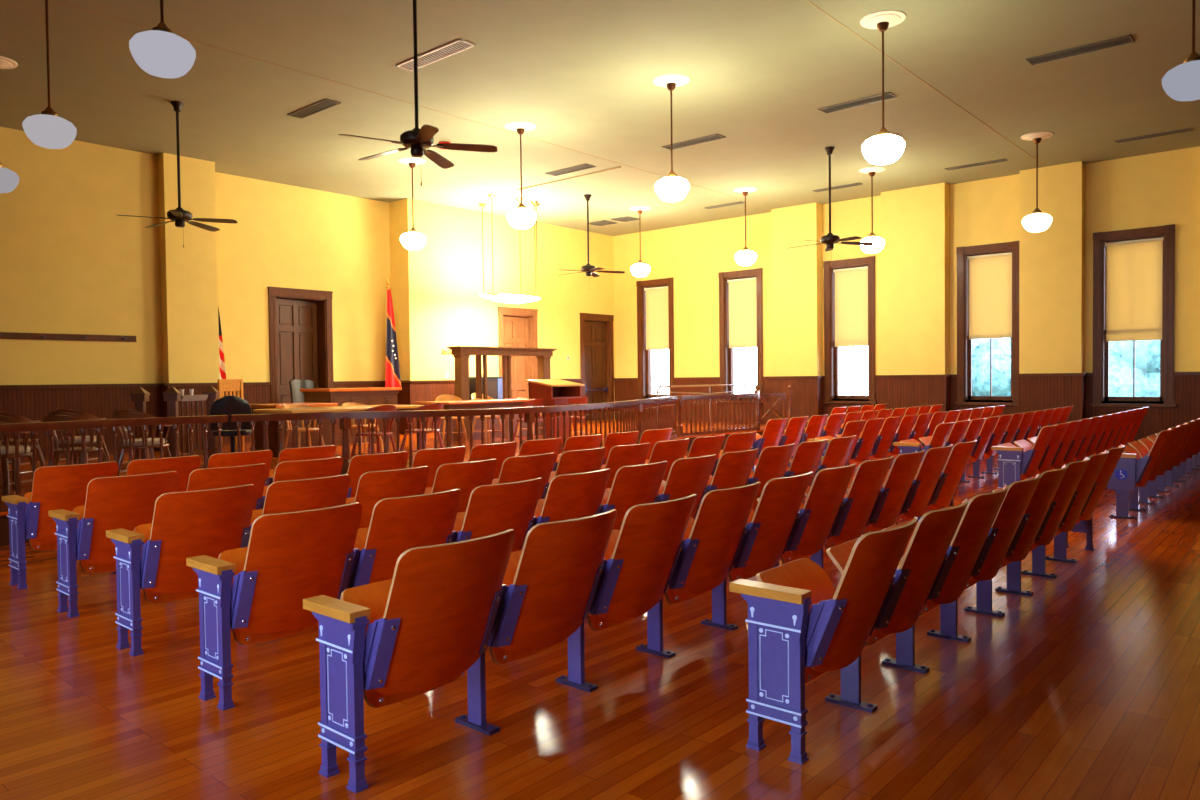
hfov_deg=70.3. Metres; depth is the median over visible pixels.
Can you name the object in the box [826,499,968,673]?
chair
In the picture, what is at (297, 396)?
leather chair
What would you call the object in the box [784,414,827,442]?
chair
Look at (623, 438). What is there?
chair
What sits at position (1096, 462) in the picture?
chair
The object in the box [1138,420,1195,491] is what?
chair
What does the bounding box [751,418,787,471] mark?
chair
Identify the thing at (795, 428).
chair
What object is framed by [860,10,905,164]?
pendant lamp
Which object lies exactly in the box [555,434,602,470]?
chair
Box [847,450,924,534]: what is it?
chair
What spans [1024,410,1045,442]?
chair
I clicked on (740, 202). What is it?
ceiling vent
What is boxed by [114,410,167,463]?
chair
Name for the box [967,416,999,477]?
chair
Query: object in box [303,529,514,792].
chair
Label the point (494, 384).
base cabinet
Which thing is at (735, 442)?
chair
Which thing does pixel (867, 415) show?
chair
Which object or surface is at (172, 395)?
post
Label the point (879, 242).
pendant lamp
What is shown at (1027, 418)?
chair
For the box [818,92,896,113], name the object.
ceiling vent
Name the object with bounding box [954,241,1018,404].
window
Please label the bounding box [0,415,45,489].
chair
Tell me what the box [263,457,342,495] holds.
chair
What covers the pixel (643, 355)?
window
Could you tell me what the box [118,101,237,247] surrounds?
ceiling fan
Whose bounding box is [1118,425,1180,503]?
chair
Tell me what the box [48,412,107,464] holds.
chair
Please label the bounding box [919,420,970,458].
chair
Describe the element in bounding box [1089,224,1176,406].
window
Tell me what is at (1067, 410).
chair
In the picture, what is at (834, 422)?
chair
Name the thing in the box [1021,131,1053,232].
pendant lamp
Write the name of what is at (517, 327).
door
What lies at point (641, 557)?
chair
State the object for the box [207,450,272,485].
chair
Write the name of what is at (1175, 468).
chair
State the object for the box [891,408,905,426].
chair
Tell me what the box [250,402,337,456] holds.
desk
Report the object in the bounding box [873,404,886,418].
chair
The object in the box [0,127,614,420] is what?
wall
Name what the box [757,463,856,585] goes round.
chair
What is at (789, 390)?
gate post
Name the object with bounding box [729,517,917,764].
chair
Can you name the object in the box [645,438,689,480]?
chair
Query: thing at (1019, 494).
chair
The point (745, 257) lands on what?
pendant lamp
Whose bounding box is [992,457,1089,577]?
chair
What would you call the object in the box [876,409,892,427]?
chair
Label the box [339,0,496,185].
ceiling fan
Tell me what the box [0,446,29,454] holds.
cushion
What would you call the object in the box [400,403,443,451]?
chair
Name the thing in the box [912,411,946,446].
chair
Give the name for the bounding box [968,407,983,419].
chair
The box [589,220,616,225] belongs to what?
ceiling vent
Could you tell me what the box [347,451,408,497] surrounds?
chair
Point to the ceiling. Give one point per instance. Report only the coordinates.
(760, 73)
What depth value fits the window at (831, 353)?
18.27 m
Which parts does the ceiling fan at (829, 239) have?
rod, motor, blade, blade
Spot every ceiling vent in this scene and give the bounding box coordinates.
[287,99,340,118]
[396,39,474,70]
[545,164,595,175]
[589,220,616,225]
[611,216,640,221]
[662,134,725,149]
[704,201,744,208]
[813,183,862,191]
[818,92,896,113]
[945,158,1007,170]
[1026,34,1134,65]
[1115,128,1193,142]
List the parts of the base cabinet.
panel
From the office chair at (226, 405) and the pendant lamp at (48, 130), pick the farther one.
the office chair at (226, 405)
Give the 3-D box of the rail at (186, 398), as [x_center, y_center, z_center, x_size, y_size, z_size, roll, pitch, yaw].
[-5.712,0.356,11.942,0.110,0.850,0.566,0,1,9]
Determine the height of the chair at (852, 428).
0.848 m
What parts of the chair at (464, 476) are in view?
seat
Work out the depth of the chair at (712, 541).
4.33 m
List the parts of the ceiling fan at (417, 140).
blade, blade, rod, motor, blade, blade, blade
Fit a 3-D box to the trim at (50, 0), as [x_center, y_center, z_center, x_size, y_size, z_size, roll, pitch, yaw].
[0.760,-3.989,11.043,5.425,0.004,15.900,1,2,41]
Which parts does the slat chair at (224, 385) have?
leg, leg, leg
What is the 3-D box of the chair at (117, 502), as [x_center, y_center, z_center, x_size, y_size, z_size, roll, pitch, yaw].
[-2.987,0.874,5.349,0.547,0.848,0.668,1,2,41]
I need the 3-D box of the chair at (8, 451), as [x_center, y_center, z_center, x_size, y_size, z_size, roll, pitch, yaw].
[-5.720,0.560,8.125,0.550,0.802,0.535,0,1,8]
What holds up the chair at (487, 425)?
on the floor at (25, 487)
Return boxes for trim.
[0,379,581,388]
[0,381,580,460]
[50,0,1045,201]
[614,372,1199,379]
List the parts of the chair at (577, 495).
seat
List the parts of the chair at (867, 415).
backrest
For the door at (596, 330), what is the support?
in the wall at (69, 264)
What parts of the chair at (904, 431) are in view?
seat, backrest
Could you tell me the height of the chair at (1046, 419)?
0.848 m
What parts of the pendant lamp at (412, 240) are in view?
rod, globe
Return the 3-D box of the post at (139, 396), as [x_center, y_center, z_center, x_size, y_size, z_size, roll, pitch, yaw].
[-6.206,0.348,11.509,0.190,1.060,0.190,-1,1,-9]
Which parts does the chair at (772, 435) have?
seat, backrest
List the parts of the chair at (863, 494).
seat, backrest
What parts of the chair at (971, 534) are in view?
seat, backrest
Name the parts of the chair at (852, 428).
seat, backrest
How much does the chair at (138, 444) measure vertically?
0.802 m
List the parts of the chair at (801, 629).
seat, backrest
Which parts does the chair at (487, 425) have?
leg, seat, leg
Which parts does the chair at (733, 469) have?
seat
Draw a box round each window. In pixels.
[636,277,673,399]
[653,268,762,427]
[822,256,876,402]
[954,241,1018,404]
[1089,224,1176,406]
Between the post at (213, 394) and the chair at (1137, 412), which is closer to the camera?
the post at (213, 394)
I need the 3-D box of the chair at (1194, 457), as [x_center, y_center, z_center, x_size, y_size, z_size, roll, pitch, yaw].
[8.404,0.578,11.941,0.525,0.848,0.603,1,2,41]
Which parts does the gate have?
rail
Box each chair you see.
[0,411,45,464]
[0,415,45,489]
[0,421,32,495]
[2,461,117,589]
[42,415,105,465]
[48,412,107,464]
[48,471,179,617]
[55,409,109,465]
[106,484,255,656]
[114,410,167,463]
[114,413,172,474]
[126,455,200,491]
[186,502,361,710]
[187,463,267,509]
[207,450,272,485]
[210,396,251,452]
[218,379,244,452]
[250,474,350,523]
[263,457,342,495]
[269,445,335,482]
[282,404,324,448]
[289,380,313,402]
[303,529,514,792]
[341,402,383,455]
[346,466,429,528]
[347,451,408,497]
[349,489,461,587]
[351,405,396,457]
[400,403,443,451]
[411,446,465,487]
[424,459,496,512]
[435,395,467,443]
[453,478,542,551]
[468,441,516,478]
[471,393,491,398]
[471,398,501,441]
[488,509,616,691]
[492,452,554,498]
[514,399,542,440]
[516,397,542,437]
[518,438,561,471]
[533,468,610,525]
[545,447,605,496]
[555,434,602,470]
[568,396,588,435]
[587,494,696,657]
[600,442,649,488]
[600,461,667,529]
[602,431,638,464]
[639,428,671,459]
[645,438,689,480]
[657,454,715,519]
[665,481,760,630]
[684,435,724,475]
[705,448,758,493]
[713,431,756,474]
[728,471,812,581]
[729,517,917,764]
[748,443,794,510]
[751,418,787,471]
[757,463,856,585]
[779,416,808,467]
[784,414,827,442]
[786,439,827,503]
[789,435,856,500]
[804,413,845,437]
[805,456,893,548]
[807,407,845,430]
[808,420,864,465]
[823,411,862,464]
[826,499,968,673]
[827,406,860,428]
[836,418,883,465]
[841,410,877,431]
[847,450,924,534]
[859,405,873,420]
[859,416,901,459]
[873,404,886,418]
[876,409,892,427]
[878,414,917,457]
[882,444,952,524]
[883,485,1008,642]
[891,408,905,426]
[893,422,953,461]
[896,413,932,442]
[904,407,918,415]
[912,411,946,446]
[913,440,976,514]
[914,405,931,424]
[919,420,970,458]
[927,410,959,431]
[929,404,942,422]
[940,474,1040,616]
[943,409,971,421]
[946,418,985,481]
[962,465,1067,595]
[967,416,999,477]
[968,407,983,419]
[980,406,994,418]
[980,414,1012,473]
[991,405,1004,416]
[991,424,1056,488]
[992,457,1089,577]
[993,412,1023,469]
[1012,411,1035,446]
[1014,422,1069,476]
[1022,450,1108,562]
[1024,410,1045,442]
[1028,420,1081,470]
[1031,408,1055,444]
[1049,407,1064,425]
[1053,445,1124,549]
[1057,418,1092,468]
[1058,406,1072,423]
[1073,416,1102,461]
[1079,414,1111,460]
[1093,412,1119,454]
[1098,411,1127,453]
[1100,428,1172,518]
[1106,409,1134,450]
[1115,408,1142,447]
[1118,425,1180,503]
[1122,407,1148,447]
[1128,423,1188,497]
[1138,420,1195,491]
[1147,418,1199,486]
[1155,424,1199,481]
[1179,434,1199,477]
[1186,442,1199,473]
[1191,450,1199,469]
[1197,451,1199,465]
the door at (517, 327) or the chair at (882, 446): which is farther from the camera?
the door at (517, 327)
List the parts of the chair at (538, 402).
leg, rail, seat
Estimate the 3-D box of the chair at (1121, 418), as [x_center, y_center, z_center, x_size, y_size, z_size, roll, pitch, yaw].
[7.358,0.579,12.357,0.525,0.848,0.603,1,2,41]
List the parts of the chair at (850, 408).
backrest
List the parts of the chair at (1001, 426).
seat, backrest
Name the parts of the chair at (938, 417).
backrest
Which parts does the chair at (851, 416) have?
backrest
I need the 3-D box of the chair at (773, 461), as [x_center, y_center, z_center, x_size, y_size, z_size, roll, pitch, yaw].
[1.325,0.783,7.029,0.525,0.848,0.604,1,2,41]
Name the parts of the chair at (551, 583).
seat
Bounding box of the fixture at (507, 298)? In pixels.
[478,194,539,302]
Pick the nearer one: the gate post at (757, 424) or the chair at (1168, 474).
the chair at (1168, 474)
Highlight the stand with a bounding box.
[439,346,556,440]
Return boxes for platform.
[0,429,785,545]
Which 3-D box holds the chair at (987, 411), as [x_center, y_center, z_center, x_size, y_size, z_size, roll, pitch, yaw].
[6.504,0.531,14.656,0.525,0.848,0.603,1,2,41]
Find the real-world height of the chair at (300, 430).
0.782 m
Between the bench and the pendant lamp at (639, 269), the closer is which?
the bench
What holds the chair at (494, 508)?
on the floor at (1086, 686)
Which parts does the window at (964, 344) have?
sill, sash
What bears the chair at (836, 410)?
on the floor at (1086, 686)
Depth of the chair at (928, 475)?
6.54 m
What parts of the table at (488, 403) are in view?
leg, leg, leg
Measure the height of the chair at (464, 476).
0.848 m
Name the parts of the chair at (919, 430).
backrest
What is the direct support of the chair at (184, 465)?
on the floor at (1086, 686)
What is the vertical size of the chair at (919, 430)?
0.848 m
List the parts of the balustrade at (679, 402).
newel post, handrail, rail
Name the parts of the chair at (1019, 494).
seat, backrest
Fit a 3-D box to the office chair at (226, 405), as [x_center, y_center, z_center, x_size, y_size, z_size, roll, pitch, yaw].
[-4.853,0.403,11.298,0.546,0.930,0.632,-1,2,-20]
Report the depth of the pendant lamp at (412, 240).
14.24 m
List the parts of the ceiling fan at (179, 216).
blade, blade, blade, rod, motor, blade, blade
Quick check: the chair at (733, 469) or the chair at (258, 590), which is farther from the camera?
the chair at (733, 469)
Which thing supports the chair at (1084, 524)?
on the floor at (1086, 686)
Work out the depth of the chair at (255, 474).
5.62 m
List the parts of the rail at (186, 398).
rail, handrail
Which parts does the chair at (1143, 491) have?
seat, backrest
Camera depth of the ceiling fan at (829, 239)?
13.82 m
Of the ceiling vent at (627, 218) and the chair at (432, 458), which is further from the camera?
the ceiling vent at (627, 218)
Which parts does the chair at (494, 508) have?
seat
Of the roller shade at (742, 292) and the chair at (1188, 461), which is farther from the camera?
the roller shade at (742, 292)
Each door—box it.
[268,286,333,403]
[498,307,537,398]
[579,313,613,422]
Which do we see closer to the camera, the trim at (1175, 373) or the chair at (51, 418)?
the chair at (51, 418)
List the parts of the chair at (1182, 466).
backrest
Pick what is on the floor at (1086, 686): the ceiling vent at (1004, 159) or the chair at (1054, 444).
the chair at (1054, 444)
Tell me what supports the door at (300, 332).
in the wall at (69, 264)
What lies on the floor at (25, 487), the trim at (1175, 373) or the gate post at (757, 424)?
the gate post at (757, 424)
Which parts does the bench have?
panel, panel, panel, panel, panel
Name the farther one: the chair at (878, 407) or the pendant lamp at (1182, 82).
the chair at (878, 407)
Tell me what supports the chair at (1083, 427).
on the floor at (1086, 686)
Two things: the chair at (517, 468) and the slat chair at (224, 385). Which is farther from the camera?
the slat chair at (224, 385)
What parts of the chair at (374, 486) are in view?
seat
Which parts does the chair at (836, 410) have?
backrest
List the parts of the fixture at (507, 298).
hanging rod, hanging rod, lamp shade, hanging rod, hanging rod, hanging rod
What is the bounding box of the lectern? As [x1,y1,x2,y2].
[526,379,584,451]
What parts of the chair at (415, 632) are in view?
seat, backrest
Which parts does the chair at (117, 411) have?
leg, rail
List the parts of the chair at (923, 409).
backrest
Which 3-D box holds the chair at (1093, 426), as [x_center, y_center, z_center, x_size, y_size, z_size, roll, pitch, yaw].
[6.200,0.626,11.019,0.525,0.848,0.603,1,2,41]
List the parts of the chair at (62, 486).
seat, backrest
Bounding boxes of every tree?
[972,338,1010,395]
[1109,340,1159,396]
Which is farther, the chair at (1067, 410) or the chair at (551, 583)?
the chair at (1067, 410)
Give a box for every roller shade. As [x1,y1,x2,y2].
[644,286,668,349]
[727,277,756,347]
[833,266,867,346]
[967,252,1011,338]
[1105,236,1163,340]
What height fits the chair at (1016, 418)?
0.848 m
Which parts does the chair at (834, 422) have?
backrest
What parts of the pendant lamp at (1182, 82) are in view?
globe, rod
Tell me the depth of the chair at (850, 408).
15.33 m
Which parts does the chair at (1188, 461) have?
backrest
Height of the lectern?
1.095 m
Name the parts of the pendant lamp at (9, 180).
globe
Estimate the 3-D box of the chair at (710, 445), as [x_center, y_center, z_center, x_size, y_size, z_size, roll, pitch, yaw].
[0.915,0.758,8.199,0.525,0.848,0.603,1,2,41]
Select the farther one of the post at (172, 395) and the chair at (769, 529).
the post at (172, 395)
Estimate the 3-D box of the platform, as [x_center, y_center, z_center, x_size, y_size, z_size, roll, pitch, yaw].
[-3.145,0.955,13.624,7.831,0.269,17.830,1,2,41]
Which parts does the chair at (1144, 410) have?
backrest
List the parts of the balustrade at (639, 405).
newel post, handrail, newel post, newel post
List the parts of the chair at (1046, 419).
backrest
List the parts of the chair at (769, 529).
seat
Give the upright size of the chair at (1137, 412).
0.848 m
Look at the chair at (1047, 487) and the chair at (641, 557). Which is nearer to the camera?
the chair at (641, 557)
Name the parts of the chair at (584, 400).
rail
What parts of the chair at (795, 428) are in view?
backrest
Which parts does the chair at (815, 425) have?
backrest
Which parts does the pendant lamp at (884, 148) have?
rod, globe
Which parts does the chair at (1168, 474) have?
seat, backrest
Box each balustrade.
[0,415,227,510]
[231,396,678,474]
[676,393,757,436]
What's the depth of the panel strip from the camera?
15.66 m
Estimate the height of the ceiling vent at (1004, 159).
0.016 m
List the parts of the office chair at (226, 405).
backrest, seat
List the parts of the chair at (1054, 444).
seat, backrest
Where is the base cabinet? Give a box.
[469,377,502,399]
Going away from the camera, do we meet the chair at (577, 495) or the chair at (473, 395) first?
the chair at (577, 495)
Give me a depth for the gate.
17.86 m
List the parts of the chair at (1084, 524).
backrest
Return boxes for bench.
[300,387,401,445]
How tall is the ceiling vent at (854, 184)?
0.016 m
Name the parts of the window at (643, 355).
sash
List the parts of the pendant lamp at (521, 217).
rod, globe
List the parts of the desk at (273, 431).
panel, panel, panel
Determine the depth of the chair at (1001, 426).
11.53 m
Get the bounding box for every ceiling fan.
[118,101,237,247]
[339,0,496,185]
[558,194,624,276]
[786,146,874,265]
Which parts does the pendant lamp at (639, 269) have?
rod, globe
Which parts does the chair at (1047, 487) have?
seat, backrest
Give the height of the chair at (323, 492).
0.848 m
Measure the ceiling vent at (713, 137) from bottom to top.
0.017 m
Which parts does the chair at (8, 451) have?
leg, leg, rail, seat, leg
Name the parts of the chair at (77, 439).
rail, leg, seat, leg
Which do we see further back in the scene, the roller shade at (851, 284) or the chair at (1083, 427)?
the roller shade at (851, 284)
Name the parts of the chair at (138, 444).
leg, leg, rail, seat, leg, leg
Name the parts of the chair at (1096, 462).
seat, backrest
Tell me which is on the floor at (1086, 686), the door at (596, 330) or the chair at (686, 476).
the chair at (686, 476)
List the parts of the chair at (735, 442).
backrest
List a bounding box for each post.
[130,387,149,459]
[162,386,181,456]
[202,386,219,458]
[754,386,759,429]
[787,385,792,424]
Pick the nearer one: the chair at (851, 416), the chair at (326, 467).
the chair at (326, 467)
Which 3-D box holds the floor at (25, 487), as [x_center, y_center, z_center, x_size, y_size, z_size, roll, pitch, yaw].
[-3.131,0.805,13.607,7.871,0.030,17.830,1,2,41]
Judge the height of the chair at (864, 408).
0.848 m
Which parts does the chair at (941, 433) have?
seat, backrest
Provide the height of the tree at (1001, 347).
7.645 m
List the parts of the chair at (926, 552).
seat, backrest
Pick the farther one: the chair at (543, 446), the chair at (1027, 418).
the chair at (1027, 418)
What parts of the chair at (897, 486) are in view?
seat, backrest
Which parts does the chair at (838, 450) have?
backrest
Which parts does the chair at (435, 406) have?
leg, leg, seat, rail, leg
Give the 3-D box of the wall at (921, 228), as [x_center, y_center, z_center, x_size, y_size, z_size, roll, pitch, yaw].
[6.421,-1.658,17.107,17.900,5.100,0.630,1,2,41]
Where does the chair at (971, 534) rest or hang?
on the floor at (1086, 686)
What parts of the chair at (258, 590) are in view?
seat, backrest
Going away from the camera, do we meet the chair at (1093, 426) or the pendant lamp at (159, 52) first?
the pendant lamp at (159, 52)
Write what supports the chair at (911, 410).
on the floor at (1086, 686)
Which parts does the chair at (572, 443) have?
backrest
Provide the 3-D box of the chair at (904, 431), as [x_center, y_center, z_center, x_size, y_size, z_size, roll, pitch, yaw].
[4.188,0.625,11.980,0.525,0.848,0.603,1,2,41]
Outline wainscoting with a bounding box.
[614,375,1199,451]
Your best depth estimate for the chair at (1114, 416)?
11.69 m
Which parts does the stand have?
panel, corner post, slim post, slim post, slim post, panel, slim post, corner post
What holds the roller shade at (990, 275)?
attached to the window at (964, 344)
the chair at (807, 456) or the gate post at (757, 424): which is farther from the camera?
the gate post at (757, 424)
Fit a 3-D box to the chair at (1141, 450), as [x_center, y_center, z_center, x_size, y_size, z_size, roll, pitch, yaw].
[6.088,0.672,9.266,0.525,0.848,0.603,1,2,41]
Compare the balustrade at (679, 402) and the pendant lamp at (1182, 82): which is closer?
the pendant lamp at (1182, 82)
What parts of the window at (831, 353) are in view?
sill, sash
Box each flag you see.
[218,307,225,378]
[385,279,400,387]
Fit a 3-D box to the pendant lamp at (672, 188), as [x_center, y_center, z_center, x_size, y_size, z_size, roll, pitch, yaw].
[0.894,-3.234,10.623,0.460,1.494,0.460,1,2,41]
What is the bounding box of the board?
[442,349,450,353]
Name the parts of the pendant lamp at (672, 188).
rod, globe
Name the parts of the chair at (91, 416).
leg, rail, leg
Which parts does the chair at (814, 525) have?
seat, backrest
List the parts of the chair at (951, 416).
backrest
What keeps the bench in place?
on the floor at (25, 487)
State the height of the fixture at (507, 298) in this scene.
2.112 m
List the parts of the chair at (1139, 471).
backrest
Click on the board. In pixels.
(444, 351)
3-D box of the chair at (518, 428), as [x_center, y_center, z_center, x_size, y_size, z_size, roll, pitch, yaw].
[-1.308,0.327,16.134,0.535,0.762,0.550,1,2,41]
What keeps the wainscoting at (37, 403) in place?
attached to the wall at (69, 264)
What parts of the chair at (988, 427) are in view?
seat, backrest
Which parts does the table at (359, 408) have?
leg, leg, leg, leg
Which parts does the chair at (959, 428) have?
seat, backrest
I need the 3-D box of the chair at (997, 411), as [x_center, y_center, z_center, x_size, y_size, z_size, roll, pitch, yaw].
[6.882,0.515,15.109,0.547,0.848,0.603,1,2,41]
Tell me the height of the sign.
0.104 m
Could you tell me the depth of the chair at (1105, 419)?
11.25 m
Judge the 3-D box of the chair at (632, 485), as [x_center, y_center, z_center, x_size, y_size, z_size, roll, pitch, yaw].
[0.163,0.830,5.687,0.525,0.848,0.604,1,2,41]
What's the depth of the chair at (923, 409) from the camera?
15.07 m
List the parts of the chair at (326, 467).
seat, backrest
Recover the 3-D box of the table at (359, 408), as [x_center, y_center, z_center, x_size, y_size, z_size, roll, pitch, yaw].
[-3.400,0.473,11.361,0.950,0.755,2.050,1,2,41]
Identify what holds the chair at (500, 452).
on the floor at (1086, 686)
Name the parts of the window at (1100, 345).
sill, sash, sash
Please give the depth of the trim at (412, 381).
13.77 m
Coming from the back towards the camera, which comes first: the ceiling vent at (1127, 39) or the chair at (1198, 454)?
the chair at (1198, 454)
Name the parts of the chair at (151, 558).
seat, backrest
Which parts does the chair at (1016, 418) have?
backrest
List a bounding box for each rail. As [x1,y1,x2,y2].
[0,332,135,341]
[180,395,207,455]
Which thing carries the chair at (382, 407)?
on the floor at (25, 487)
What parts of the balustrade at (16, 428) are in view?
rail, handrail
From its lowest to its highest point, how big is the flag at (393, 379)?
3.160 m
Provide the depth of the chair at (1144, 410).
13.48 m
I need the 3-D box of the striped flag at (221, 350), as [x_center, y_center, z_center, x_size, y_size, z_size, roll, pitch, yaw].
[-6.595,-0.509,14.717,0.170,2.620,0.235,1,2,41]
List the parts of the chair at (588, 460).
seat, backrest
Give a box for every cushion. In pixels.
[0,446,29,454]
[58,436,95,442]
[123,438,166,445]
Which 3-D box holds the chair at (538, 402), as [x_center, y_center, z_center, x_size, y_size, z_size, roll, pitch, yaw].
[-1.096,0.362,13.835,0.535,0.802,0.550,1,2,41]
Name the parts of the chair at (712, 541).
seat, backrest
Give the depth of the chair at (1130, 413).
12.59 m
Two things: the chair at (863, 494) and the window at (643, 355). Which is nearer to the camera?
the chair at (863, 494)
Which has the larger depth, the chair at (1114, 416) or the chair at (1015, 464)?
the chair at (1114, 416)
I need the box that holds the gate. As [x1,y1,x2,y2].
[758,393,785,423]
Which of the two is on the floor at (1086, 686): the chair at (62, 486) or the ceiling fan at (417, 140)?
the chair at (62, 486)
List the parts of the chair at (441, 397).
leg, rail, leg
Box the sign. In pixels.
[1115,469,1127,479]
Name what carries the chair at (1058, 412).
on the floor at (1086, 686)
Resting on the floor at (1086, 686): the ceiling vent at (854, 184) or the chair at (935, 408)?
the chair at (935, 408)
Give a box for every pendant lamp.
[0,56,18,192]
[22,0,76,148]
[129,0,195,77]
[398,157,425,249]
[505,121,535,228]
[629,206,649,276]
[653,74,689,201]
[734,187,756,265]
[859,166,884,252]
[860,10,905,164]
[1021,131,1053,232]
[1162,0,1199,100]
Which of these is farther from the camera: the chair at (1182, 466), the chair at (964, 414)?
the chair at (964, 414)
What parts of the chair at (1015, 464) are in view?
seat, backrest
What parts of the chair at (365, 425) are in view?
rail, seat, leg, leg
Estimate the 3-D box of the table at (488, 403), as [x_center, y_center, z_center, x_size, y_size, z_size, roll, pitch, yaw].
[-1.962,0.384,14.214,0.850,0.755,2.100,1,2,41]
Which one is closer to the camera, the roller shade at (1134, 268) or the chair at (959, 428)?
the chair at (959, 428)
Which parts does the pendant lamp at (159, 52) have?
rod, globe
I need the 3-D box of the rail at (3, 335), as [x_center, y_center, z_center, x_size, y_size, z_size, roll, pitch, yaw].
[-8.429,-0.930,12.324,0.110,0.095,3.250,1,2,41]
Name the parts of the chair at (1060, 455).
seat, backrest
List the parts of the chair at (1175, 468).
backrest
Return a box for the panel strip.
[517,166,620,189]
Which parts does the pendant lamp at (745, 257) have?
rod, globe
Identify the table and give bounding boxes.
[253,404,423,452]
[415,399,538,447]
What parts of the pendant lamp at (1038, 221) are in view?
rod, globe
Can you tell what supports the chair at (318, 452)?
on the floor at (1086, 686)
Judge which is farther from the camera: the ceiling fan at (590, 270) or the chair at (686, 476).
the ceiling fan at (590, 270)
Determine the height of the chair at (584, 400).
0.802 m
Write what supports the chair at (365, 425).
on the floor at (25, 487)
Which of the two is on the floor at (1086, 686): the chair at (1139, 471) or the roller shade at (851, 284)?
the chair at (1139, 471)
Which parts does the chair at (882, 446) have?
seat, backrest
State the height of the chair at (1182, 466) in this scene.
0.848 m
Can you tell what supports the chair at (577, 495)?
on the floor at (1086, 686)
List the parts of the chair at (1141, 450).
seat, backrest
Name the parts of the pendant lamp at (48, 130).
rod, globe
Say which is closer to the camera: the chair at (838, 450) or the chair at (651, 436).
the chair at (838, 450)
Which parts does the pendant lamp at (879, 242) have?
rod, globe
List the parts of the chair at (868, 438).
seat, backrest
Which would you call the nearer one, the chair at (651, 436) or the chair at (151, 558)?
the chair at (151, 558)
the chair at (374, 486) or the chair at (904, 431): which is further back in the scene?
the chair at (904, 431)
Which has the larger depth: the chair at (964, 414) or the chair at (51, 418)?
the chair at (964, 414)
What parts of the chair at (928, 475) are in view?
seat, backrest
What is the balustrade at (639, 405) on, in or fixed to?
on the floor at (25, 487)
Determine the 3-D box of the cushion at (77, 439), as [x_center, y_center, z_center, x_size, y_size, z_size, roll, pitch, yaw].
[-5.908,0.449,9.654,0.428,0.055,0.414,0,1,8]
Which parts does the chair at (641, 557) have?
seat, backrest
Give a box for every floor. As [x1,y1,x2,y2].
[0,420,786,515]
[0,449,1199,799]
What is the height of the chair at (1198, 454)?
0.848 m
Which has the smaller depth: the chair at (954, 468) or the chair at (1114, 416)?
the chair at (954, 468)
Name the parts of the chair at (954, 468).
seat, backrest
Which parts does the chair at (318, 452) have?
seat, backrest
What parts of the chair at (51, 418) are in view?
leg, rail, seat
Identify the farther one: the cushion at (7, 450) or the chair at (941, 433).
the chair at (941, 433)
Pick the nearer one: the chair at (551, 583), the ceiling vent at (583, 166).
the chair at (551, 583)
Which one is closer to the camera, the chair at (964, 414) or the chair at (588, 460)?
the chair at (588, 460)
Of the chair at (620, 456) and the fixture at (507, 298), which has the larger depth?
the fixture at (507, 298)
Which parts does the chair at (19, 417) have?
seat, rail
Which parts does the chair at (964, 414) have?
backrest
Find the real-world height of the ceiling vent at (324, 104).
0.014 m
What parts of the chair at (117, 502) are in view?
seat, backrest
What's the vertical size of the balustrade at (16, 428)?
0.758 m
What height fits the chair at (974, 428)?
0.848 m
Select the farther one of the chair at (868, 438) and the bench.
the bench
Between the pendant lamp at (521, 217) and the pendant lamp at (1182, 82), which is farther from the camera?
the pendant lamp at (521, 217)
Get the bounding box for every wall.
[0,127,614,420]
[587,146,1199,421]
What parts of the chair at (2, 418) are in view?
leg, rail, seat, leg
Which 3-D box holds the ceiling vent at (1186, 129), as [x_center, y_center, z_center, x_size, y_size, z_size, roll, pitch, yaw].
[8.644,-4.129,13.303,1.020,0.016,0.160,1,2,41]
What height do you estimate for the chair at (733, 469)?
0.848 m
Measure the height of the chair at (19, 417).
0.802 m
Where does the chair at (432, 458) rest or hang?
on the floor at (1086, 686)
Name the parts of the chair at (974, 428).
backrest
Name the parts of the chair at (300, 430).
leg, rail, seat, leg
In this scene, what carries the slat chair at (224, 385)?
on the floor at (25, 487)
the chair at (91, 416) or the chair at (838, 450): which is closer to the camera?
the chair at (838, 450)
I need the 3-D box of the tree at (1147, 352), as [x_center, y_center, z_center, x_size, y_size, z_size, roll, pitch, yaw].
[25.267,-0.144,40.191,10.616,8.898,8.438,-1,1,-10]
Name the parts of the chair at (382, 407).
leg, leg, seat, leg, rail, leg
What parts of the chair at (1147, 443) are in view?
seat, backrest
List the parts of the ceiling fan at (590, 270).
rod, motor, blade, blade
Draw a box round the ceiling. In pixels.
[0,0,1199,235]
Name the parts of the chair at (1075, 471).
seat, backrest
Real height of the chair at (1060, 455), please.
0.848 m
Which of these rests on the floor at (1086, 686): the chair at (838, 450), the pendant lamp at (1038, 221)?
the chair at (838, 450)
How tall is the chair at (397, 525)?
0.848 m
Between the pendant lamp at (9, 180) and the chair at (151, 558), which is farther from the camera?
the pendant lamp at (9, 180)
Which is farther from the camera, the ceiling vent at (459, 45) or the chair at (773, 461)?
the ceiling vent at (459, 45)
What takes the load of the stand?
on the floor at (25, 487)
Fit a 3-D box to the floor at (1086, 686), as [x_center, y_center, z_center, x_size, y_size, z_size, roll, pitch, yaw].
[0.622,1.188,10.439,18.500,0.120,18.530,1,2,41]
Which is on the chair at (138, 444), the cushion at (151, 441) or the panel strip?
the cushion at (151, 441)
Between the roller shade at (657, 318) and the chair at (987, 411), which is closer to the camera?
the chair at (987, 411)

